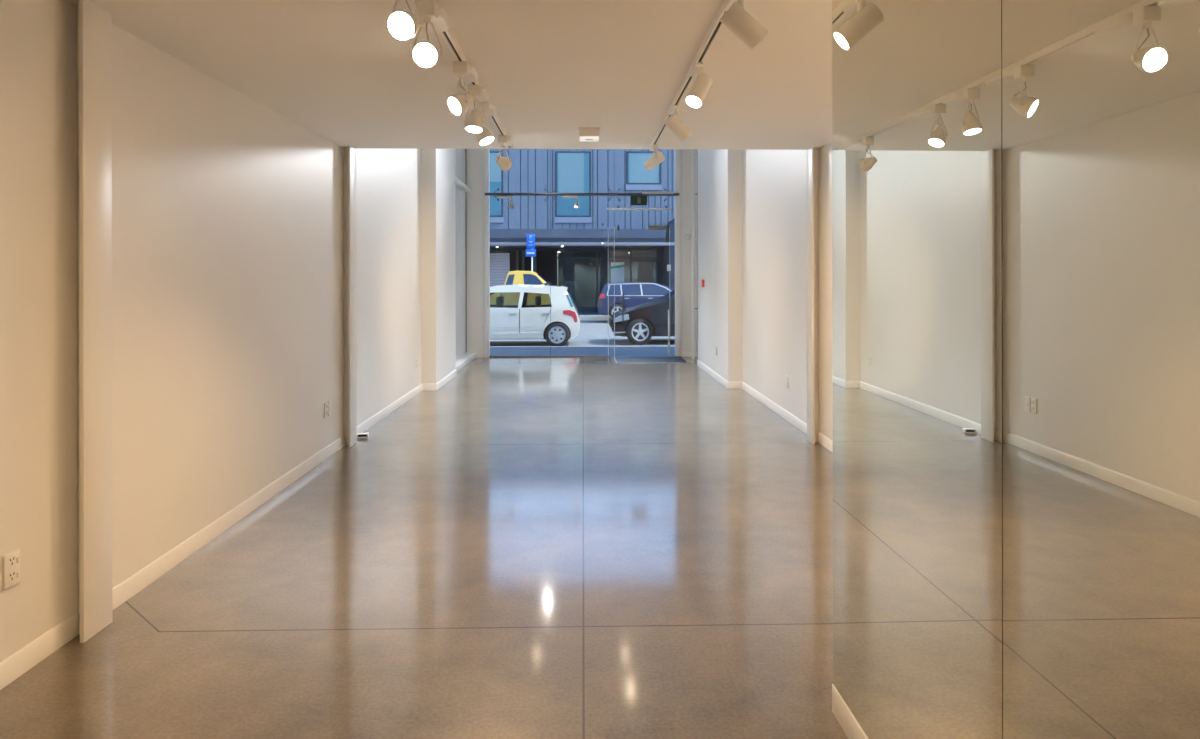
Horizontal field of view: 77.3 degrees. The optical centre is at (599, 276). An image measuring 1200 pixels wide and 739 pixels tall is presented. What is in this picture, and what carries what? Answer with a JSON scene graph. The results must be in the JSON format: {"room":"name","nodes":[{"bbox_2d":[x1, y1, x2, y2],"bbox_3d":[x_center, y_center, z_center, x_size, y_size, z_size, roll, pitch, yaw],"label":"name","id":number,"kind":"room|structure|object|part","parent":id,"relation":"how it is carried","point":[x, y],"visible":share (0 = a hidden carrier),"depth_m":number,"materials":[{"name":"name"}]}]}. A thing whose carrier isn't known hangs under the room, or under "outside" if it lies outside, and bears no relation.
{"room":"empty retail space","nodes":[
{"label":"empty retail space","id":0,"kind":"room"},
{"bbox_2d":[0,0,455,662],"bbox_3d":[-2.307,-0.657,5.299,0.490,4.320,17.500,0,0,-1],"label":"wall","id":1,"kind":"structure","parent":0,"point":[228,210],"depth_m":3.99,"materials":[{"name":"white paint"}]},
{"bbox_2d":[3,549,19,589],"bbox_3d":[-2.184,1.087,2.786,0.016,0.124,0.074,0,0,-1],"label":"wall socket","id":2,"kind":"object","parent":1,"relation":"attached to","point":[11,561],"visible":1,"depth_m":2.78,"materials":[{"name":"white plastic"}]},
{"bbox_2d":[77,0,111,642],"bbox_3d":[-2.161,0.179,3.167,0.084,2.648,0.188,0,0,-1],"label":"column","id":3,"kind":"structure","parent":1,"relation":"attached to","point":[94,23],"depth_m":3.15,"materials":[{"name":"white paint"}]},
{"bbox_2d":[0,369,456,689],"bbox_3d":[-2.120,1.457,4.088,0.202,0.092,14.670,0,0,-1],"label":"baseboard","id":4,"kind":"structure","parent":1,"relation":"attached to","point":[20,662],"depth_m":3.90,"materials":[{"name":"white wood"}]},
{"bbox_2d":[324,402,327,417],"bbox_3d":[-2.262,1.103,6.195,0.016,0.124,0.074,0,0,-1],"label":"wall socket","id":5,"kind":"object","parent":1,"relation":"attached to","point":[326,403],"visible":1,"depth_m":6.18,"materials":[{"name":"white plastic"}]},
{"bbox_2d":[328,400,331,415],"bbox_3d":[-2.265,1.103,6.285,0.014,0.124,0.074,0,0,-1],"label":"blank wall plate","id":6,"kind":"object","parent":1,"relation":"attached to","point":[330,401],"visible":1,"depth_m":6.28,"materials":[{"name":"white plastic"}]},
{"bbox_2d":[344,146,356,446],"bbox_3d":[-2.242,-0.657,6.686,0.084,4.320,0.190,0,0,-1],"label":"column","id":7,"kind":"structure","parent":1,"relation":"attached to","point":[350,280],"depth_m":6.68,"materials":[{"name":"white paint"}]},
{"bbox_2d":[455,149,476,371],"bbox_3d":[-2.369,-0.557,12.670,0.218,4.120,2.500,0,0,-1],"label":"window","id":8,"kind":"structure","parent":1,"relation":"in","point":[463,357],"depth_m":13.30,"materials":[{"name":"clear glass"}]},
{"bbox_3d":[-2.466,-0.607,12.667,0.015,4.020,2.500,0,0,-1],"label":"pane","id":9,"kind":"part","parent":8,"relation":"part of","materials":[{"name":"clear glass"}]},
{"bbox_3d":[-2.367,1.453,12.670,0.218,0.100,2.500,0,0,-1],"label":"sill","id":10,"kind":"part","parent":8,"relation":"part of","materials":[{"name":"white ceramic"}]},
{"bbox_2d":[0,356,847,738],"bbox_3d":[-0.118,1.625,5.319,5.200,0.250,17.440,0,0,-1],"label":"floor","id":11,"kind":"structure","parent":0,"point":[521,547],"depth_m":3.60,"materials":[{"name":"concrete"}]},
{"bbox_2d":[357,433,368,437],"bbox_3d":[-2.217,1.485,7.011,0.104,0.036,0.072,0,0,-9],"label":"box","id":12,"kind":"object","parent":11,"relation":"on","point":[359,435],"visible":0.98,"depth_m":6.99,"materials":[{"name":"white plastic"}]},
{"bbox_2d":[614,356,688,362],"bbox_3d":[0.897,1.494,13.464,1.260,0.009,1.000,0,0,-1],"label":"mat","id":13,"kind":"object","parent":11,"relation":"on","point":[655,359],"visible":1,"depth_m":13.47,"materials":[{"name":"grey"}]},
{"bbox_2d":[69,0,831,149],"bbox_3d":[-0.041,-1.984,1.680,5.000,1.672,10.160,0,0,-1],"label":"ceiling","id":14,"kind":"structure","parent":0,"point":[549,69],"depth_m":4.08,"materials":[{"name":"white paint"}]},
{"bbox_2d":[437,5,511,148],"bbox_3d":[-0.683,-1.130,2.160,0.036,0.034,8.762,0,0,-1],"label":"track rail","id":15,"kind":"object","parent":14,"relation":"attached to","point":[448,36],"visible":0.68,"depth_m":3.78,"materials":[{"name":"white"}]},
{"bbox_2d":[386,0,429,41],"bbox_3d":[-0.697,-0.974,2.785,0.123,0.278,0.340,0,0,-1],"label":"spotlight","id":16,"kind":"object","parent":15,"relation":"hanging from","point":[402,25],"visible":1,"depth_m":2.65,"materials":[{"name":"white metal"}]},
{"bbox_2d":[411,0,449,68],"bbox_3d":[-0.705,-0.975,3.146,0.123,0.277,0.337,0,0,-1],"label":"spotlight","id":17,"kind":"object","parent":15,"relation":"hanging from","point":[425,54],"visible":0.98,"depth_m":3.02,"materials":[{"name":"white metal"}]},
{"bbox_2d":[422,7,449,31],"bbox_3d":[-0.706,-1.096,3.200,0.112,0.033,0.230,0,0,-1],"label":"mount","id":18,"kind":"object","parent":17,"relation":"on","point":[442,24],"depth_m":3.20,"materials":[{"name":"white metal"}]},
{"bbox_2d":[447,61,477,115],"bbox_3d":[-0.730,-0.973,4.003,0.133,0.279,0.343,0,0,-1],"label":"spotlight","id":19,"kind":"object","parent":15,"relation":"hanging from","point":[458,104],"visible":1,"depth_m":3.88,"materials":[{"name":"white metal"}]},
{"bbox_2d":[456,66,477,81],"bbox_3d":[-0.726,-1.096,4.060,0.112,0.033,0.230,0,0,-1],"label":"mount","id":20,"kind":"object","parent":19,"relation":"on","point":[473,75],"depth_m":4.07,"materials":[{"name":"white metal"}]},
{"bbox_2d":[464,85,488,132],"bbox_3d":[-0.735,-0.979,4.488,0.123,0.269,0.333,0,0,-1],"label":"spotlight","id":21,"kind":"object","parent":15,"relation":"hanging from","point":[474,123],"visible":0.94,"depth_m":4.36,"materials":[{"name":"white metal"}]},
{"bbox_2d":[477,101,495,145],"bbox_3d":[-0.737,-0.974,4.888,0.126,0.278,0.333,0,0,-1],"label":"spotlight","id":22,"kind":"object","parent":15,"relation":"hanging from","point":[486,137],"visible":0.67,"depth_m":4.76,"materials":[{"name":"white metal"}]},
{"bbox_2d":[480,104,495,115],"bbox_3d":[-0.746,-1.095,4.939,0.112,0.033,0.230,0,0,-1],"label":"mount","id":23,"kind":"object","parent":22,"relation":"on","point":[492,108],"depth_m":4.94,"materials":[{"name":"white metal"}]},
{"bbox_2d":[495,135,512,170],"bbox_3d":[-0.762,-0.975,6.036,0.128,0.275,0.337,0,0,-1],"label":"spotlight","id":24,"kind":"object","parent":15,"relation":"hanging from","point":[504,163],"visible":1,"depth_m":5.91,"materials":[{"name":"white metal"}]},
{"bbox_2d":[578,127,599,140],"bbox_3d":[-0.085,-1.111,5.880,0.170,0.074,0.220,0,0,-1],"label":"emergency light","id":25,"kind":"object","parent":14,"relation":"attached to","point":[585,133],"visible":1,"depth_m":5.78,"materials":[{"name":"white plastic"}]},
{"bbox_3d":[-0.085,-1.142,5.880,0.170,0.012,0.220,0,0,-1],"label":"mounting plate","id":26,"kind":"part","parent":25,"relation":"part of","materials":[{"name":"white"}]},
{"bbox_2d":[580,136,598,140],"bbox_3d":[-0.085,-1.079,5.880,0.144,0.006,0.184,0,0,-1],"label":"diffuser","id":27,"kind":"object","parent":25,"relation":"attached to","point":[582,138],"depth_m":5.85,"materials":[{"name":"white plastic"}]},
{"bbox_2d":[650,0,727,147],"bbox_3d":[0.555,-1.132,2.188,0.036,0.034,8.762,0,0,-1],"label":"track rail","id":28,"kind":"object","parent":14,"relation":"attached to","point":[716,26],"visible":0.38,"depth_m":3.88,"materials":[{"name":"white"}]},
{"bbox_2d":[644,145,664,170],"bbox_3d":[0.452,-1.012,6.436,0.136,0.205,0.263,0,0,-20],"label":"spotlight","id":29,"kind":"object","parent":28,"relation":"hanging from","point":[658,157],"visible":1,"depth_m":6.37,"materials":[{"name":"white metal"}]},
{"bbox_2d":[665,105,691,141],"bbox_3d":[0.514,-1.002,4.993,0.183,0.226,0.240,0,0,-1],"label":"spotlight","id":30,"kind":"object","parent":28,"relation":"hanging from","point":[675,124],"visible":1,"depth_m":4.90,"materials":[{"name":"white metal"}]},
{"bbox_3d":[0.505,-1.059,4.933,0.038,0.088,0.038,0,0,-1],"label":"stem","id":31,"kind":"part","parent":30,"relation":"part of","materials":[{"name":"white metal"}]},
{"bbox_2d":[685,62,712,107],"bbox_3d":[0.532,-0.999,3.996,0.137,0.231,0.266,0,0,12],"label":"spotlight","id":32,"kind":"object","parent":28,"relation":"hanging from","point":[702,83],"visible":1,"depth_m":3.92,"materials":[{"name":"white metal"}]},
{"bbox_3d":[0.527,-1.059,3.953,0.038,0.088,0.038,0,0,-1],"label":"stem","id":33,"kind":"part","parent":32,"relation":"part of","materials":[{"name":"white metal"}]},
{"bbox_2d":[719,0,767,49],"bbox_3d":[0.560,-1.004,2.994,0.188,0.222,0.240,0,0,-1],"label":"spotlight","id":34,"kind":"object","parent":28,"relation":"hanging from","point":[736,18],"visible":1,"depth_m":2.90,"materials":[{"name":"white metal"}]},
{"bbox_3d":[0.550,-1.059,2.933,0.038,0.088,0.038,0,0,-1],"label":"stem","id":35,"kind":"part","parent":34,"relation":"part of","materials":[{"name":"white metal"}]},
{"bbox_2d":[466,149,482,352],"bbox_3d":[-2.463,-0.657,14.073,0.575,4.320,0.310,0,0,-1],"label":"wall","id":36,"kind":"structure","parent":0,"point":[474,157],"depth_m":13.92,"materials":[{"name":"white paint"}]},
{"bbox_2d":[483,149,681,357],"bbox_3d":[-0.327,-0.660,13.966,3.700,4.320,0.180,0,0,-1],"label":"window","id":37,"kind":"structure","parent":36,"relation":"in","point":[486,152],"depth_m":13.97,"materials":[{"name":"white"}]},
{"bbox_3d":[-1.491,-0.669,13.970,1.131,4.298,0.008,0,0,-1],"label":"pane","id":38,"kind":"part","parent":37,"relation":"part of","materials":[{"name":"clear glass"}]},
{"bbox_2d":[497,196,513,207],"bbox_3d":[-1.749,-1.374,13.879,0.305,0.237,0.114,0,0,-1],"label":"spotlight","id":39,"kind":"object","parent":37,"relation":"attached to","point":[511,204],"visible":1,"depth_m":13.83,"materials":[{"name":"grey plastic"}]},
{"bbox_2d":[497,196,511,197],"bbox_3d":[-1.762,-1.470,13.864,0.280,0.045,0.080,0,0,-1],"label":"tray","id":40,"kind":"object","parent":39,"relation":"on","point":[497,196],"depth_m":13.82,"materials":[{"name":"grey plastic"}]},
{"bbox_2d":[563,196,578,208],"bbox_3d":[-0.539,-1.375,13.875,0.305,0.239,0.128,0,0,-1],"label":"spotlight","id":41,"kind":"object","parent":37,"relation":"attached to","point":[576,205],"visible":1,"depth_m":13.85,"materials":[{"name":"grey plastic"}]},
{"bbox_2d":[563,196,577,197],"bbox_3d":[-0.552,-1.472,13.891,0.280,0.045,0.080,0,0,-1],"label":"tray","id":42,"kind":"object","parent":41,"relation":"on","point":[563,196],"depth_m":13.85,"materials":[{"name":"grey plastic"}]},
{"bbox_3d":[0.721,-1.261,14.002,1.200,0.030,0.024,0,0,-1],"label":"header rail","id":43,"kind":"part","parent":37,"relation":"part of","materials":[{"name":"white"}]},
{"bbox_2d":[631,195,646,204],"bbox_3d":[0.723,-1.414,13.909,0.310,0.187,0.042,0,0,-1],"label":"exit sign","id":44,"kind":"object","parent":37,"relation":"hanging from","point":[635,199],"visible":1,"depth_m":13.89,"materials":[{"name":"green plastic"}]},
{"bbox_2d":[615,225,670,355],"bbox_3d":[0.799,0.263,13.996,1.048,2.448,0.083,0,0,-1],"label":"door","id":45,"kind":"structure","parent":37,"relation":"attached to","point":[650,227],"depth_m":13.99,"materials":[{"name":"clear glass"}]},
{"bbox_3d":[0.429,0.579,13.978,0.024,0.540,0.063,0,0,-1],"label":"pull handle","id":46,"kind":"part","parent":45,"relation":"part of","materials":[{"name":"grey metal"}]},
{"bbox_2d":[477,352,696,357],"bbox_3d":[-0.245,1.454,13.962,4.120,0.092,0.012,0,0,-1],"label":"baseboard","id":47,"kind":"structure","parent":36,"relation":"attached to","point":[684,354],"depth_m":14.00,"materials":[{"name":"white wood"}]},
{"bbox_2d":[475,89,488,101],"bbox_3d":[-0.737,-1.095,4.540,0.112,0.033,0.230,0,0,-1],"label":"mount","id":48,"kind":"object","parent":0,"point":[485,97],"depth_m":4.54,"materials":[{"name":"white metal"}]},
{"bbox_2d":[497,137,512,145],"bbox_3d":[-0.772,-1.095,6.089,0.112,0.033,0.230,0,0,-1],"label":"mount","id":49,"kind":"object","parent":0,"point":[510,142],"depth_m":6.06,"materials":[{"name":"white metal"}]},
{"bbox_2d":[490,320,674,345],"bbox_3d":[-0.512,1.791,22.684,60.000,0.200,12.620,0,0,-1],"label":"road","id":50,"kind":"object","parent":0,"point":[591,332],"visible":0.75,"depth_m":19.84,"materials":[{"name":"grey asphalt"}]},
{"bbox_2d":[490,271,549,304],"bbox_3d":[-3.183,0.757,23.984,4.000,1.875,2.000,0,0,-1],"label":"car","id":51,"kind":"object","parent":50,"relation":"on","point":[513,277],"visible":0.18,"depth_m":23.21,"materials":[{"name":"yellow paint"}]},
{"bbox_2d":[490,284,579,345],"bbox_3d":[-2.349,0.943,18.727,3.700,1.500,1.980,0,0,-1],"label":"hatchback car","id":52,"kind":"object","parent":50,"relation":"on","point":[522,320],"visible":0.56,"depth_m":17.94,"materials":[{"name":"white paint"}]},
{"bbox_3d":[-2.245,1.398,17.908,1.570,0.110,0.052,0,0,-1],"label":"sill moulding","id":53,"kind":"part","parent":52,"relation":"part of","materials":[{"name":"white paint"}]},
{"bbox_2d":[563,310,576,321],"bbox_3d":[-0.712,0.951,17.999,0.347,0.300,0.024,0,0,-10],"label":"tail lamp","id":54,"kind":"object","parent":52,"relation":"attached to","point":[568,315],"depth_m":17.99,"materials":[{"name":"red plastic"}]},
{"bbox_2d":[597,282,672,316],"bbox_3d":[1.979,0.905,27.998,4.183,1.415,1.974,0,0,-1],"label":"car","id":55,"kind":"object","parent":50,"relation":"on","point":[635,293],"visible":0.42,"depth_m":27.19,"materials":[{"name":"blue paint"}]},
{"bbox_3d":[1.484,0.692,27.171,2.483,0.028,0.058,0,0,0],"label":"sash trim","id":56,"kind":"part","parent":55,"relation":"part of","materials":[{"name":"silver metal"}]},
{"bbox_3d":[1.522,0.447,27.285,2.525,0.414,0.101,0,0,2],"label":"window trim","id":57,"kind":"part","parent":55,"relation":"part of","materials":[{"name":"silver metal"}]},
{"bbox_2d":[609,289,674,344],"bbox_3d":[2.573,0.877,19.363,4.660,1.620,2.100,0,0,-1],"label":"car","id":58,"kind":"object","parent":50,"relation":"on","point":[644,321],"visible":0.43,"depth_m":18.47,"materials":[{"name":"black paint"}]},
{"bbox_2d":[613,314,628,322],"bbox_3d":[0.527,1.032,18.504,0.397,0.215,0.024,0,0,7],"label":"lamp","id":59,"kind":"object","parent":58,"relation":"attached to","point":[618,319],"depth_m":18.49,"materials":[{"name":"grey plastic"}]},
{"bbox_2d":[681,149,696,351],"bbox_3d":[1.816,-0.662,14.170,0.585,4.320,0.310,0,0,-1],"label":"wall","id":60,"kind":"structure","parent":0,"point":[685,153],"depth_m":14.01,"materials":[{"name":"white paint"}]},
{"bbox_2d":[698,149,741,380],"bbox_3d":[1.777,-0.662,11.363,0.190,4.320,2.640,0,0,-1],"label":"wall","id":61,"kind":"structure","parent":0,"point":[719,170],"depth_m":10.59,"materials":[{"name":"white paint"}]},
{"bbox_2d":[697,149,697,332],"bbox_3d":[1.657,-0.708,12.687,0.018,4.228,0.012,0,0,-1],"label":"trim","id":62,"kind":"structure","parent":61,"relation":"attached to","point":[697,149],"depth_m":12.68,"materials":[{"name":"white paint"}]},
{"bbox_2d":[697,142,832,440],"bbox_3d":[2.159,-0.663,5.335,0.300,4.320,17.370,0,0,-1],"label":"wall","id":63,"kind":"structure","parent":0,"point":[774,322],"depth_m":8.04,"materials":[{"name":"white paint"}]},
{"bbox_2d":[691,149,696,358],"bbox_3d":[1.735,-0.662,13.663,0.160,4.320,0.079,0,0,-1],"label":"door frame","id":64,"kind":"structure","parent":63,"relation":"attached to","point":[693,193],"depth_m":13.64,"materials":[{"name":"white metal"}]},
{"bbox_2d":[697,360,832,452],"bbox_3d":[1.858,1.452,7.664,0.202,0.092,10.040,0,0,-1],"label":"baseboard","id":65,"kind":"structure","parent":63,"relation":"attached to","point":[823,440],"depth_m":8.53,"materials":[{"name":"white wood"}]},
{"bbox_2d":[786,375,788,387],"bbox_3d":[1.948,1.093,7.796,0.016,0.124,0.074,0,0,-1],"label":"wall socket","id":66,"kind":"object","parent":63,"relation":"attached to","point":[787,377],"visible":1,"depth_m":7.78,"materials":[{"name":"white plastic"}]},
{"bbox_2d":[806,147,818,443],"bbox_3d":[1.935,-0.662,6.781,0.084,4.320,0.190,0,0,-1],"label":"column","id":67,"kind":"structure","parent":63,"relation":"attached to","point":[812,155],"depth_m":6.78,"materials":[{"name":"white paint"}]},
{"bbox_3d":[1.520,0.174,-0.291,1.274,2.648,5.789,0,0,-1],"label":"wall partition","id":68,"kind":"structure","parent":0,"visible":0},
{"bbox_2d":[832,684,867,738],"bbox_3d":[0.875,1.452,-0.295,0.018,0.094,5.770,0,0,-1],"label":"baseboard","id":69,"kind":"structure","parent":68,"relation":"attached to","point":[844,716],"depth_m":2.45,"materials":[{"name":"white wood"}]},
{"bbox_2d":[832,0,1002,738],"bbox_3d":[0.820,0.128,2.071,0.005,2.550,1.029,0,0,-2],"label":"wall mirror","id":70,"kind":"object","parent":68,"relation":"attached to","point":[917,84],"visible":1,"depth_m":1.94,"materials":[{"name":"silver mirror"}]},
{"bbox_2d":[1002,0,1199,738],"bbox_3d":[0.846,0.128,1.018,0.005,2.550,1.057,0,0,-2],"label":"wall mirror","id":71,"kind":"object","parent":68,"relation":"attached to","point":[1101,98],"visible":1,"depth_m":1.25,"materials":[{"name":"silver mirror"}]},
{"label":"outside","id":72,"kind":"structure","parent":0,"visible":0},
{"bbox_2d":[490,346,674,356],"bbox_3d":[-0.341,1.660,15.151,60.000,0.280,2.190,0,0,-1],"label":"footpath","id":73,"kind":"structure","parent":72,"point":[642,350],"depth_m":15.21,"materials":[{"name":"concrete"}]},
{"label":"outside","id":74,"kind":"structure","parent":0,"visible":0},
{"bbox_2d":[578,312,599,314],"bbox_3d":[-0.736,1.658,32.552,60.000,0.285,6.880,0,0,-1],"label":"footpath","id":75,"kind":"structure","parent":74,"point":[580,313],"depth_m":30.72,"materials":[{"name":"grey concrete"}]},
{"bbox_2d":[490,149,674,311],"bbox_3d":[-0.348,-2.240,34.491,29.126,7.520,10.420,0,0,-1],"label":"building","id":76,"kind":"structure","parent":75,"relation":"on","point":[582,255],"depth_m":31.66,"materials":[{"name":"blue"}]},
{"bbox_2d":[490,153,500,181],"bbox_3d":[-4.863,-4.604,31.576,1.420,1.220,0.005,0,0,-1],"label":"blind","id":77,"kind":"object","parent":76,"relation":"hanging from","point":[495,171],"depth_m":31.58,"materials":[{"name":"blue"}]},
{"bbox_2d":[490,253,509,286],"bbox_3d":[-4.995,0.279,30.620,2.600,2.456,0.050,0,0,-1],"label":"roller shutter","id":78,"kind":"object","parent":76,"relation":"hanging from","point":[497,260],"depth_m":30.62,"materials":[{"name":"grey metal"}]},
{"bbox_2d":[558,153,583,192],"bbox_3d":[-1.218,-4.338,31.658,1.090,1.760,0.005,0,0,-1],"label":"blind","id":79,"kind":"object","parent":76,"relation":"hanging from","point":[570,165],"depth_m":31.66,"materials":[{"name":"blue fabric"}]},
{"bbox_3d":[-0.632,0.191,32.079,1.910,2.620,0.070,0,0,-1],"label":"display panel","id":80,"kind":"part","parent":76,"relation":"part of","materials":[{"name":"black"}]},
{"bbox_3d":[0.416,0.149,31.718,4.570,2.700,0.120,0,0,-1],"label":"shopfront frame","id":81,"kind":"part","parent":76,"relation":"part of","materials":[{"name":"black"}]},
{"bbox_2d":[611,262,623,281],"bbox_3d":[0.743,-0.171,31.642,0.560,0.860,0.036,0,0,-1],"label":"poster","id":82,"kind":"object","parent":76,"relation":"attached to","point":[619,266],"visible":0.77,"depth_m":31.63,"materials":[{"name":"white paper"}]},
{"bbox_2d":[629,153,658,182],"bbox_3d":[1.861,-4.587,31.728,1.250,1.270,0.005,0,0,-1],"label":"window","id":83,"kind":"structure","parent":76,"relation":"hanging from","point":[638,173],"depth_m":31.72,"materials":[{"name":"blue glass"}]},
{"bbox_3d":[1.962,0.222,32.583,0.640,1.750,0.060,0,0,-1],"label":"lit panel","id":84,"kind":"part","parent":76,"relation":"part of","materials":[{"name":"grey"}]},
{"bbox_3d":[2.550,0.147,31.791,0.300,2.700,0.050,0,0,-1],"label":"panel","id":85,"kind":"part","parent":76,"relation":"part of","materials":[{"name":"grey"}]},
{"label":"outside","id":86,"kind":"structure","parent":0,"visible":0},
{"bbox_2d":[490,346,639,346],"bbox_3d":[-0.368,1.659,16.311,60.000,0.282,0.130,0,0,-1],"label":"kerb","id":87,"kind":"object","parent":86,"point":[490,346],"visible":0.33,"depth_m":16.28,"materials":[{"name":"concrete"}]},
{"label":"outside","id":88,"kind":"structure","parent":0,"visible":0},
{"bbox_2d":[579,315,609,319],"bbox_3d":[-0.656,1.656,29.052,60.000,0.290,0.120,0,0,-1],"label":"kerb","id":89,"kind":"object","parent":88,"point":[582,317],"visible":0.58,"depth_m":29.00,"materials":[{"name":"concrete"}]},
{"bbox_2d":[525,234,535,270],"bbox_3d":[-2.678,-0.067,28.994,0.400,3.160,0.086,0,0,-1],"label":"parking sign","id":90,"kind":"object","parent":89,"relation":"on","point":[530,251],"visible":0.98,"depth_m":28.96,"materials":[{"name":"blue metal"}]},
{"bbox_3d":[-2.679,-1.357,28.964,0.320,0.580,0.015,0,0,-1],"label":"plate","id":91,"kind":"part","parent":90,"relation":"part of","materials":[{"name":"blue metal"}]},
{"bbox_3d":[-2.678,-0.906,28.964,0.400,0.280,0.015,0,0,-1],"label":"plate","id":92,"kind":"part","parent":90,"relation":"part of","materials":[{"name":"blue metal"}]}
]}

